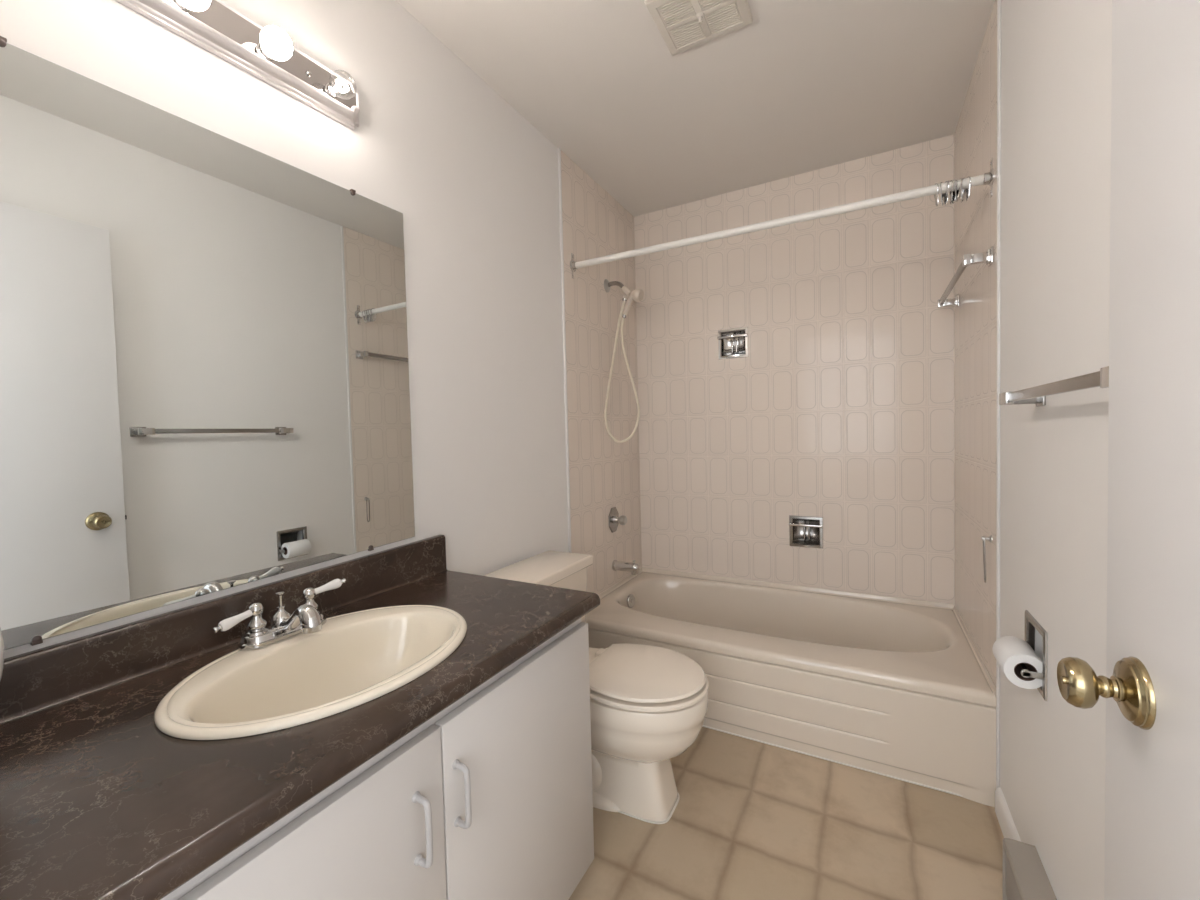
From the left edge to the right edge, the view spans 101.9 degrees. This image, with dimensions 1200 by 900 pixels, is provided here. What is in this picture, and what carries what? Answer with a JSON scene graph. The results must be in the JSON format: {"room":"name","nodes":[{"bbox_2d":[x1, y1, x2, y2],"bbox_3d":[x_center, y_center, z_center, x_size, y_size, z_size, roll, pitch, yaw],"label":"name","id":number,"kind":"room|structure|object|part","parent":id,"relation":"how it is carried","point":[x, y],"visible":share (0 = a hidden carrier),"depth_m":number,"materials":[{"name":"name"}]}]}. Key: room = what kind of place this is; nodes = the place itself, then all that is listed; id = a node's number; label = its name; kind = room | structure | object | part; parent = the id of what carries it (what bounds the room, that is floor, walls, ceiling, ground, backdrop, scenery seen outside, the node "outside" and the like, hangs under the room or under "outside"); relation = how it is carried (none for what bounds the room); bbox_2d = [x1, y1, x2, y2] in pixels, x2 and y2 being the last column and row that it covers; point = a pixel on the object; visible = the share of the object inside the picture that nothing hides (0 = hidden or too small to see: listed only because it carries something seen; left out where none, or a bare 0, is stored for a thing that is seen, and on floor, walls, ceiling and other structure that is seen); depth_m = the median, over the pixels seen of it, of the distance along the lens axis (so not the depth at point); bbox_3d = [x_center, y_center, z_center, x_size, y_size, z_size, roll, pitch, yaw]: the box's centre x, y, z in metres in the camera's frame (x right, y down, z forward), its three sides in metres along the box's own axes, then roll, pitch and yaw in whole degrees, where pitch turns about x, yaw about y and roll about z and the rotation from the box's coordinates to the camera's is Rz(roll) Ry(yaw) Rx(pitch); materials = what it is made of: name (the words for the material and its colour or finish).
{"room":"bathroom","nodes":[
{"label":"bathroom","id":0,"kind":"room"},
{"bbox_2d":[0,0,641,658],"bbox_3d":[-0.445,-0.088,1.718,0.124,2.387,2.820,0,2,29],"label":"wall","id":1,"kind":"structure","parent":0,"point":[474,184],"depth_m":1.59,"materials":[{"name":"paint"}]},
{"bbox_2d":[0,36,414,649],"bbox_3d":[-0.764,-0.180,1.001,0.010,0.950,0.904,0,2,29],"label":"mirror","id":2,"kind":"object","parent":1,"relation":"attached to","point":[204,366],"visible":1,"depth_m":0.92,"materials":[{"name":"mirror"}]},
{"bbox_2d":[0,535,446,723],"bbox_3d":[-0.731,0.335,1.026,0.035,0.109,1.055,0,2,29],"label":"backsplash","id":3,"kind":"structure","parent":1,"relation":"attached to","point":[35,680],"depth_m":0.90,"materials":[{"name":"laminate"}]},
{"bbox_2d":[115,0,359,129],"bbox_3d":[-0.734,-0.858,0.964,0.106,0.132,0.627,0,2,29],"label":"vanity light","id":4,"kind":"object","parent":1,"relation":"attached to","point":[267,53],"visible":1,"depth_m":1.01,"materials":[{"name":"silver metal"}]},
{"bbox_2d":[170,0,189,11],"bbox_3d":[-0.780,-0.839,0.906,0.014,0.034,0.034,0,2,29],"label":"socket","id":5,"kind":"object","parent":4,"relation":"attached to","point":[175,6],"depth_m":0.90,"materials":[{"name":"silver metal"}]},
{"bbox_3d":[-0.749,-0.839,0.889,0.060,0.058,0.058,0,2,29],"label":"bulb","id":6,"kind":"part","parent":4,"relation":"part of","materials":[{"name":"white glass"}]},
{"bbox_3d":[-0.751,-0.858,0.973,0.001,0.078,0.575,0,2,29],"label":"mirror panel","id":7,"kind":"part","parent":4,"relation":"part of","materials":[{"name":"silver metal"}]},
{"bbox_2d":[257,42,272,60],"bbox_3d":[-0.709,-0.850,1.036,0.014,0.034,0.034,0,2,29],"label":"socket","id":8,"kind":"object","parent":4,"relation":"attached to","point":[262,55],"depth_m":1.03,"materials":[{"name":"silver metal"}]},
{"bbox_3d":[-0.678,-0.850,1.019,0.060,0.058,0.058,0,2,29],"label":"bulb","id":9,"kind":"part","parent":4,"relation":"part of","materials":[{"name":"white glass"}]},
{"bbox_2d":[325,82,340,99],"bbox_3d":[-0.639,-0.861,1.165,0.014,0.034,0.034,0,2,29],"label":"socket","id":10,"kind":"object","parent":4,"relation":"attached to","point":[329,89],"depth_m":1.16,"materials":[{"name":"silver metal"}]},
{"bbox_3d":[-0.608,-0.861,1.148,0.060,0.058,0.058,0,2,29],"label":"bulb","id":11,"kind":"part","parent":4,"relation":"part of","materials":[{"name":"clear glass"}]},
{"bbox_2d":[558,148,571,552],"bbox_3d":[-0.151,-0.284,2.130,0.010,2.037,0.012,0,2,29],"label":"trim","id":12,"kind":"structure","parent":1,"relation":"attached to","point":[559,149],"depth_m":2.12,"materials":[{"name":"white paint"}]},
{"bbox_2d":[608,507,626,532],"bbox_3d":[0.101,0.362,2.510,0.072,0.128,0.108,0,2,29],"label":"shower valve","id":13,"kind":"object","parent":1,"relation":"attached to","point":[614,519],"visible":1,"depth_m":2.50,"materials":[{"name":"silver metal"}]},
{"bbox_3d":[0.103,0.361,2.509,0.066,0.050,0.052,0,2,29],"label":"valve knob","id":14,"kind":"part","parent":13,"relation":"part of","materials":[{"name":"clear plastic"}]},
{"bbox_2d":[604,279,643,442],"bbox_3d":[0.118,-0.453,2.422,0.198,0.834,0.118,0,2,29],"label":"handheld shower","id":15,"kind":"object","parent":1,"relation":"attached to","point":[637,295],"visible":1,"depth_m":2.43,"materials":[{"name":"silver metal"}]},
{"bbox_3d":[0.082,-0.825,2.454,0.109,0.057,0.021,0,2,29],"label":"arm","id":16,"kind":"part","parent":15,"relation":"part of","materials":[{"name":"silver metal"}]},
{"bbox_2d":[612,560,639,574],"bbox_3d":[0.135,0.595,2.499,0.140,0.072,0.056,0,2,29],"label":"tub spout","id":17,"kind":"object","parent":1,"relation":"attached to","point":[631,567],"visible":1,"depth_m":2.48,"materials":[{"name":"silver metal"}]},
{"bbox_2d":[396,0,994,216],"bbox_3d":[0.233,-1.336,1.291,1.740,0.100,2.820,0,2,29],"label":"ceiling","id":18,"kind":"structure","parent":0,"point":[804,86],"depth_m":1.72,"materials":[{"name":"paint"}]},
{"bbox_2d":[645,0,752,54],"bbox_3d":[0.294,-1.273,1.429,0.257,0.037,0.225,0,2,29],"label":"ceiling vent","id":19,"kind":"object","parent":18,"relation":"in","point":[683,25],"visible":1,"depth_m":1.44,"materials":[{"name":"plastic"}]},
{"bbox_3d":[0.295,-1.265,1.429,0.024,0.022,0.024,0,2,29],"label":"knob","id":20,"kind":"part","parent":19,"relation":"part of","materials":[{"name":"plastic"}]},
{"bbox_2d":[569,727,1003,899],"bbox_3d":[0.296,1.159,1.372,1.740,0.120,2.820,0,2,29],"label":"floor","id":21,"kind":"structure","parent":0,"point":[751,819],"depth_m":1.36,"materials":[{"name":"tile"}]},
{"bbox_2d":[161,618,593,899],"bbox_3d":[-0.489,0.777,0.903,0.569,0.713,1.029,0,2,29],"label":"vanity cabinet","id":22,"kind":"object","parent":21,"relation":"on","point":[490,797],"visible":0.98,"depth_m":0.84,"materials":[{"name":"laminate"}]},
{"bbox_2d":[0,535,599,899],"bbox_3d":[-0.499,0.349,0.901,0.562,0.142,1.055,0,2,29],"label":"countertop","id":23,"kind":"structure","parent":22,"relation":"on","point":[98,802],"depth_m":0.68,"materials":[{"name":"laminate"}]},
{"bbox_2d":[0,628,3,680],"bbox_3d":[-0.828,0.272,0.574,0.160,0.266,0.160,0,2,29],"label":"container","id":24,"kind":"object","parent":23,"relation":"on","point":[1,635],"visible":1,"depth_m":0.62,"materials":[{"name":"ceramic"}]},
{"bbox_2d":[212,578,345,649],"bbox_3d":[-0.633,0.332,0.984,0.199,0.085,0.161,-2,2,-21],"label":"faucet","id":25,"kind":"object","parent":23,"relation":"on","point":[306,619],"visible":1,"depth_m":0.94,"materials":[{"name":"silver metal"}]},
{"bbox_3d":[-0.680,0.319,0.910,0.021,0.024,0.055,0,2,29],"label":"lever","id":26,"kind":"part","parent":25,"relation":"part of","materials":[{"name":"white ceramic"}]},
{"bbox_3d":[-0.667,0.328,0.945,0.039,0.062,0.039,0,2,29],"label":"handle post","id":27,"kind":"part","parent":25,"relation":"part of","materials":[{"name":"silver metal"}]},
{"bbox_3d":[-0.654,0.307,0.995,0.015,0.032,0.016,0,2,29],"label":"popup rod","id":28,"kind":"part","parent":25,"relation":"part of","materials":[{"name":"silver metal"}]},
{"bbox_3d":[-0.642,0.363,0.991,0.063,0.022,0.163,0,2,29],"label":"plate","id":29,"kind":"part","parent":25,"relation":"part of","materials":[{"name":"silver metal"}]},
{"bbox_3d":[-0.598,0.335,0.966,0.123,0.064,0.037,0,2,29],"label":"spout","id":30,"kind":"part","parent":25,"relation":"part of","materials":[{"name":"silver metal"}]},
{"bbox_3d":[-0.618,0.324,1.035,0.039,0.062,0.039,0,2,29],"label":"handle post","id":31,"kind":"part","parent":25,"relation":"part of","materials":[{"name":"silver metal"}]},
{"bbox_3d":[-0.594,0.298,1.061,0.021,0.023,0.055,0,2,36],"label":"lever","id":32,"kind":"part","parent":25,"relation":"part of","materials":[{"name":"white ceramic"}]},
{"bbox_2d":[154,605,466,739],"bbox_3d":[-0.486,0.458,0.911,0.405,0.166,0.520,0,2,29],"label":"sink","id":33,"kind":"object","parent":23,"relation":"in","point":[357,658],"visible":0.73,"depth_m":0.92,"materials":[{"name":"ceramic"}]},
{"bbox_3d":[-0.391,0.770,0.574,0.018,0.611,0.544,0,2,29],"label":"door","id":34,"kind":"part","parent":22,"relation":"part of","materials":[{"name":"white wood"}]},
{"bbox_3d":[-0.270,0.586,0.747,0.033,0.115,0.015,0,2,29],"label":"handle","id":35,"kind":"part","parent":22,"relation":"part of","materials":[{"name":"plastic"}]},
{"bbox_3d":[-0.231,0.583,0.820,0.033,0.115,0.015,0,2,29],"label":"handle","id":36,"kind":"part","parent":22,"relation":"part of","materials":[{"name":"plastic"}]},
{"bbox_3d":[-0.145,0.750,1.027,0.018,0.611,0.482,0,2,29],"label":"door","id":37,"kind":"part","parent":22,"relation":"part of","materials":[{"name":"white wood"}]},
{"bbox_2d":[484,550,708,823],"bbox_3d":[0.002,0.773,1.610,0.725,0.720,0.483,0,2,29],"label":"toilet","id":38,"kind":"object","parent":21,"relation":"on","point":[649,703],"visible":0.6,"depth_m":1.45,"materials":[{"name":"ceramic"}]},
{"bbox_3d":[-0.231,0.432,1.720,0.215,0.036,0.483,0,2,29],"label":"tank lid","id":39,"kind":"part","parent":38,"relation":"part of","materials":[{"name":"ceramic"}]},
{"bbox_3d":[-0.229,0.588,1.724,0.189,0.274,0.457,0,2,29],"label":"tank","id":40,"kind":"part","parent":38,"relation":"part of","materials":[{"name":"ceramic"}]},
{"bbox_3d":[0.144,0.690,1.510,0.364,0.024,0.350,0,2,29],"label":"lid","id":41,"kind":"part","parent":38,"relation":"part of","materials":[{"name":"plastic"}]},
{"bbox_3d":[0.136,0.713,1.516,0.398,0.022,0.358,0,2,29],"label":"seat","id":42,"kind":"part","parent":38,"relation":"part of","materials":[{"name":"plastic"}]},
{"bbox_2d":[586,567,996,806],"bbox_3d":[0.718,0.880,2.151,1.499,0.367,0.786,0,2,29],"label":"bathtub","id":43,"kind":"object","parent":21,"relation":"on","point":[898,687],"visible":0.73,"depth_m":1.78,"materials":[{"name":"ceramic"}]},
{"bbox_3d":[0.159,0.770,2.478,0.020,0.068,0.068,0,2,35],"label":"overflow plate","id":44,"kind":"part","parent":43,"relation":"part of","materials":[{"name":"silver metal"}]},
{"bbox_2d":[702,725,962,796],"bbox_3d":[0.548,1.075,1.836,1.496,0.006,0.034,0,2,29],"label":"trim","id":45,"kind":"structure","parent":43,"relation":"attached to","point":[857,767],"depth_m":1.67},
{"bbox_2d":[634,134,954,603],"bbox_3d":[0.909,-0.148,2.516,1.740,2.387,0.120,0,2,29],"label":"wall","id":46,"kind":"structure","parent":0,"point":[839,409],"depth_m":2.38,"materials":[{"name":"tile"}]},
{"bbox_2d":[717,327,747,359],"bbox_3d":[0.706,-0.558,2.564,0.155,0.155,0.083,0,2,29],"label":"soap dish","id":47,"kind":"object","parent":46,"relation":"attached to","point":[732,343],"visible":1,"depth_m":2.57,"materials":[{"name":"silver metal"}]},
{"bbox_2d":[789,515,822,548],"bbox_3d":[1.032,0.405,2.431,0.155,0.155,0.083,0,2,29],"label":"soap dish","id":48,"kind":"object","parent":46,"relation":"attached to","point":[804,531],"visible":1,"depth_m":2.44,"materials":[{"name":"silver metal"}]},
{"bbox_2d":[954,0,1111,899],"bbox_3d":[0.974,-0.099,0.945,0.124,2.387,2.820,0,2,29],"label":"wall","id":49,"kind":"structure","parent":0,"point":[1056,55],"depth_m":1.08,"materials":[{"name":"paint"}]},
{"bbox_2d":[570,157,993,278],"bbox_3d":[0.530,-0.825,1.829,1.492,0.127,0.052,0,2,29],"label":"curtain rod","id":50,"kind":"object","parent":49,"relation":"attached to","point":[987,178],"visible":1,"depth_m":1.72,"materials":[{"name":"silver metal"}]},
{"bbox_2d":[934,183,938,205],"bbox_3d":[1.061,-0.804,1.536,0.006,0.073,0.036,-1,2,14],"label":"curtain hook","id":51,"kind":"object","parent":50,"relation":"hanging from","point":[936,196],"visible":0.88,"depth_m":1.52,"materials":[{"name":"silver metal"}]},
{"bbox_2d":[940,182,943,205],"bbox_3d":[1.075,-0.804,1.528,0.036,0.073,0.006,-3,3,-44],"label":"curtain hook","id":52,"kind":"object","parent":50,"relation":"hanging from","point":[942,201],"visible":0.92,"depth_m":1.52,"materials":[{"name":"silver metal"}]},
{"bbox_2d":[943,181,948,203],"bbox_3d":[1.082,-0.804,1.524,0.005,0.073,0.037,-1,2,7],"label":"curtain hook","id":53,"kind":"object","parent":50,"relation":"hanging from","point":[944,194],"visible":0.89,"depth_m":1.51,"materials":[{"name":"silver metal"}]},
{"bbox_2d":[949,180,952,203],"bbox_3d":[1.095,-0.804,1.517,0.004,0.073,0.037,-1,2,21],"label":"curtain hook","id":54,"kind":"object","parent":50,"relation":"hanging from","point":[951,191],"visible":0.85,"depth_m":1.51,"materials":[{"name":"silver metal"}]},
{"bbox_2d":[952,179,957,203],"bbox_3d":[1.101,-0.804,1.514,0.003,0.073,0.037,-1,2,4],"label":"curtain hook","id":55,"kind":"object","parent":50,"relation":"hanging from","point":[954,197],"visible":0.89,"depth_m":1.51,"materials":[{"name":"silver metal"}]},
{"bbox_2d":[954,179,957,201],"bbox_3d":[1.107,-0.804,1.510,0.037,0.073,0.006,-3,3,-42],"label":"curtain hook","id":56,"kind":"object","parent":50,"relation":"hanging from","point":[955,179],"visible":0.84,"depth_m":1.50,"materials":[{"name":"silver metal"}]},
{"bbox_2d":[956,178,961,201],"bbox_3d":[1.110,-0.804,1.508,0.014,0.072,0.036,-1,2,21],"label":"curtain hook","id":57,"kind":"object","parent":50,"relation":"hanging from","point":[958,190],"visible":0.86,"depth_m":1.50,"materials":[{"name":"silver metal"}]},
{"bbox_2d":[961,177,965,202],"bbox_3d":[1.122,-0.804,1.503,0.037,0.073,0.012,-3,2,-38],"label":"curtain hook","id":58,"kind":"object","parent":50,"relation":"hanging from","point":[962,188],"visible":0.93,"depth_m":1.50,"materials":[{"name":"silver metal"}]},
{"bbox_2d":[965,176,970,200],"bbox_3d":[1.132,-0.803,1.496,0.005,0.073,0.037,-1,2,13],"label":"curtain hook","id":59,"kind":"object","parent":50,"relation":"hanging from","point":[967,190],"visible":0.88,"depth_m":1.49,"materials":[{"name":"silver metal"}]},
{"bbox_3d":[1.133,-0.792,1.498,0.002,0.033,0.018,-2,6,13],"label":"hook plate","id":60,"kind":"part","parent":59,"relation":"part of","materials":[{"name":"silver metal"}]},
{"bbox_2d":[937,246,993,307],"bbox_3d":[1.294,-0.596,1.745,0.072,0.048,0.638,0,2,29],"label":"towel bar","id":61,"kind":"object","parent":49,"relation":"attached to","point":[987,257],"visible":1,"depth_m":1.56,"materials":[{"name":"silver metal"}]},
{"bbox_3d":[1.436,-0.608,2.006,0.072,0.048,0.044,0,2,29],"label":"post","id":62,"kind":"part","parent":61,"relation":"part of","materials":[{"name":"silver metal"}]},
{"bbox_3d":[1.152,-0.584,1.484,0.072,0.048,0.044,0,2,29],"label":"post","id":63,"kind":"part","parent":61,"relation":"part of","materials":[{"name":"silver metal"}]},
{"bbox_2d":[981,535,992,582],"bbox_3d":[1.199,0.338,1.510,0.026,0.151,0.024,0,2,29],"label":"grab bar","id":64,"kind":"object","parent":49,"relation":"attached to","point":[983,538],"visible":1,"depth_m":1.50,"materials":[{"name":"silver metal"}]},
{"bbox_2d":[996,0,1000,787],"bbox_3d":[1.161,-0.118,1.417,0.007,2.387,0.014,0,2,29],"label":"trim","id":65,"kind":"structure","parent":49,"relation":"attached to","point":[998,1],"depth_m":1.41,"materials":[{"name":"white paint"}]},
{"bbox_2d":[995,787,1020,841],"bbox_3d":[1.100,1.042,1.297,0.013,0.078,0.333,0,2,29],"label":"baseboard","id":66,"kind":"structure","parent":49,"relation":"attached to","point":[1004,817],"depth_m":1.36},
{"bbox_2d":[1003,838,1056,899],"bbox_3d":[0.840,1.023,0.868,0.060,0.158,0.666,0,2,29],"label":"baseboard heater","id":67,"kind":"object","parent":49,"relation":"attached to","point":[1025,877],"visible":1,"depth_m":1.09,"materials":[{"name":"metal"}]},
{"bbox_3d":[0.820,1.026,0.879,0.005,0.104,0.658,0,2,29],"label":"panel","id":68,"kind":"part","parent":67,"relation":"part of","materials":[{"name":"beige metal"}]},
{"bbox_2d":[1021,610,1047,700],"bbox_3d":[1.019,0.470,1.120,0.106,0.152,0.152,0,2,29],"label":"paper holder","id":69,"kind":"object","parent":49,"relation":"attached to","point":[1031,623],"visible":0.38,"depth_m":1.08,"materials":[{"name":"silver metal"}]},
{"bbox_2d":[992,636,1041,688],"bbox_3d":[0.983,0.496,1.141,0.079,0.079,0.111,0,2,29],"label":"toilet paper roll","id":70,"kind":"object","parent":69,"relation":"hanging from","point":[1009,652],"visible":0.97,"depth_m":1.11,"materials":[{"name":"paper"}]},
{"bbox_3d":[0.960,0.499,1.079,0.041,0.018,0.006,0,2,29],"label":"arm","id":71,"kind":"part","parent":69,"relation":"part of","materials":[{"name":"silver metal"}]},
{"bbox_2d":[999,366,1108,405],"bbox_3d":[0.814,-0.106,0.847,0.071,0.040,0.612,0,2,29],"label":"towel bar","id":72,"kind":"object","parent":49,"relation":"attached to","point":[1036,395],"visible":0.52,"depth_m":0.81,"materials":[{"name":"silver metal"}]},
{"bbox_3d":[0.951,-0.117,1.091,0.064,0.040,0.052,0,2,29],"label":"post","id":73,"kind":"part","parent":72,"relation":"part of","materials":[{"name":"silver metal"}]},
{"bbox_3d":[-0.380,-0.039,0.147,1.740,2.387,0.120,0,2,29],"label":"wall","id":74,"kind":"structure","parent":0,"visible":0},
{"bbox_2d":[1057,0,1199,899],"bbox_3d":[0.400,0.136,0.243,0.095,1.968,0.764,0,2,29],"label":"door","id":75,"kind":"structure","parent":74,"relation":"in","point":[1150,687],"depth_m":0.47,"materials":[{"name":"paint"}]},
{"bbox_3d":[0.523,0.250,0.518,0.048,0.051,0.051,0,2,29],"label":"knob","id":76,"kind":"part","parent":75,"relation":"part of","materials":[{"name":"gold metal"}]}
]}

